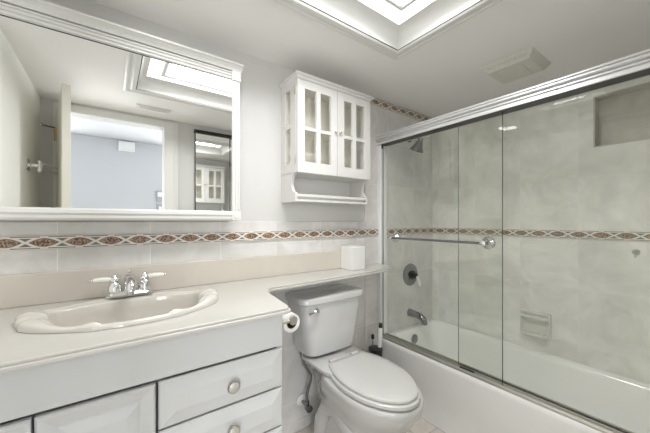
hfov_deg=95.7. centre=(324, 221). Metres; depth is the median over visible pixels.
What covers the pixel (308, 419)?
baseboard
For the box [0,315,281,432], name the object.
vanity cabinet
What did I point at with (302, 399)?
water supply valve
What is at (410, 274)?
shower valve
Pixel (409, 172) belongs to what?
wall
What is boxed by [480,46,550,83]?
exhaust fan cover
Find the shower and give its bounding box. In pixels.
[408,138,422,152]
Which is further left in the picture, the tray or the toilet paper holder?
the toilet paper holder
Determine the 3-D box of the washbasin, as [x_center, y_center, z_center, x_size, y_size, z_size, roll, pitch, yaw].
[-0.678,0.367,1.037,0.587,0.186,0.431,0,0,-36]
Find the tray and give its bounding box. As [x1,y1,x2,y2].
[521,329,546,338]
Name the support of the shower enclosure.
on the bathtub
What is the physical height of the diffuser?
0.006 m
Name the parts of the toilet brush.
handle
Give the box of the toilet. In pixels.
[286,284,423,432]
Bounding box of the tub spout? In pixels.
[407,309,427,325]
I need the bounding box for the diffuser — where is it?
[358,0,434,24]
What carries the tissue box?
on the countertop
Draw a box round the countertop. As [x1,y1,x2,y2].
[0,250,389,373]
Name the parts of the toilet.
tank, tank lid, bowl, lid, seat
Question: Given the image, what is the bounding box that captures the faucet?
[88,270,166,298]
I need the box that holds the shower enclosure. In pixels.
[375,49,649,432]
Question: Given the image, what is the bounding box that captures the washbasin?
[14,288,218,333]
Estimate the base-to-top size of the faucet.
0.098 m
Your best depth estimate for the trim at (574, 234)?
1.81 m
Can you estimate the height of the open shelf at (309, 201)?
0.012 m
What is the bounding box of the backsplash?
[0,250,340,308]
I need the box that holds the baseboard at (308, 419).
[282,411,315,432]
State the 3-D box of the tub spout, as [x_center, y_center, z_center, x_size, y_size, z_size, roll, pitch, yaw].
[0.719,0.741,2.275,0.060,0.093,0.161,0,0,-36]
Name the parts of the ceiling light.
panel frame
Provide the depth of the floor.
1.74 m
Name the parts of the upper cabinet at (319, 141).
panel, door, panel, panel, cornice, panel, shelf rail, door, panel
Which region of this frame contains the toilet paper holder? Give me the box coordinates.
[282,316,296,324]
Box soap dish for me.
[520,308,550,339]
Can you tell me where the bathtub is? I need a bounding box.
[381,319,649,432]
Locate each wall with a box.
[0,0,431,425]
[432,48,649,383]
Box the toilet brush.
[368,322,382,356]
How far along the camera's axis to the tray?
1.88 m
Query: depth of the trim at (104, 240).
1.33 m
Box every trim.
[0,227,432,250]
[370,98,431,120]
[433,228,649,240]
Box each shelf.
[288,130,358,145]
[288,199,365,204]
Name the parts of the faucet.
lever, handle, spout, handle, lever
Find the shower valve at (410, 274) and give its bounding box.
[403,263,420,285]
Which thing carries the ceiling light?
attached to the ceiling
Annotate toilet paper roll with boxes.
[282,312,299,332]
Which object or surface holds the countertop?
on the vanity cabinet at (228, 379)
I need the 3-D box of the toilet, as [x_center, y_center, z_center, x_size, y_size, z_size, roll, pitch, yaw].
[0.162,0.819,1.503,0.450,0.832,0.729,0,0,-36]
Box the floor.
[293,417,444,432]
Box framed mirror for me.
[0,0,243,219]
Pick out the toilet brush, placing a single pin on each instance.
(374, 349)
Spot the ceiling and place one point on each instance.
(444, 75)
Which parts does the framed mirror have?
rail, rail, cornice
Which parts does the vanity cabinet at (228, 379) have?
door, door, drawer, drawer, knob, knob, knob, knob, drawer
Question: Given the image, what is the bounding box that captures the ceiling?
[90,0,649,117]
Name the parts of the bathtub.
overflow plate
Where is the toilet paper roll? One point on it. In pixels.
(289, 328)
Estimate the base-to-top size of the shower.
0.162 m
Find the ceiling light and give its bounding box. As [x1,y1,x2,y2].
[272,0,502,59]
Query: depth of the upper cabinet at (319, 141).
1.70 m
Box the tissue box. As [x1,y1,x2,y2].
[341,245,364,270]
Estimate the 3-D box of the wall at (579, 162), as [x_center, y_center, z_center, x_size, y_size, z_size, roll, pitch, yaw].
[1.470,0.172,1.873,0.120,2.115,1.700,0,0,-36]
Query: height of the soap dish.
0.155 m
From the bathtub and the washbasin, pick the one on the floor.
the bathtub
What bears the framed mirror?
attached to the wall at (409, 172)
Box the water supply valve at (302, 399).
[297,353,312,412]
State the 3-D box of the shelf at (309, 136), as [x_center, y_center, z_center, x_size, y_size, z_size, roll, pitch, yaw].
[0.005,-0.511,1.781,0.500,0.013,0.125,0,0,-36]
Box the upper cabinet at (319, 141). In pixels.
[279,70,373,205]
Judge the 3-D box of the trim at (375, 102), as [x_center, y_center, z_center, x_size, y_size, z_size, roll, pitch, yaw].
[0.605,-0.853,2.285,0.793,0.049,0.010,0,0,-36]

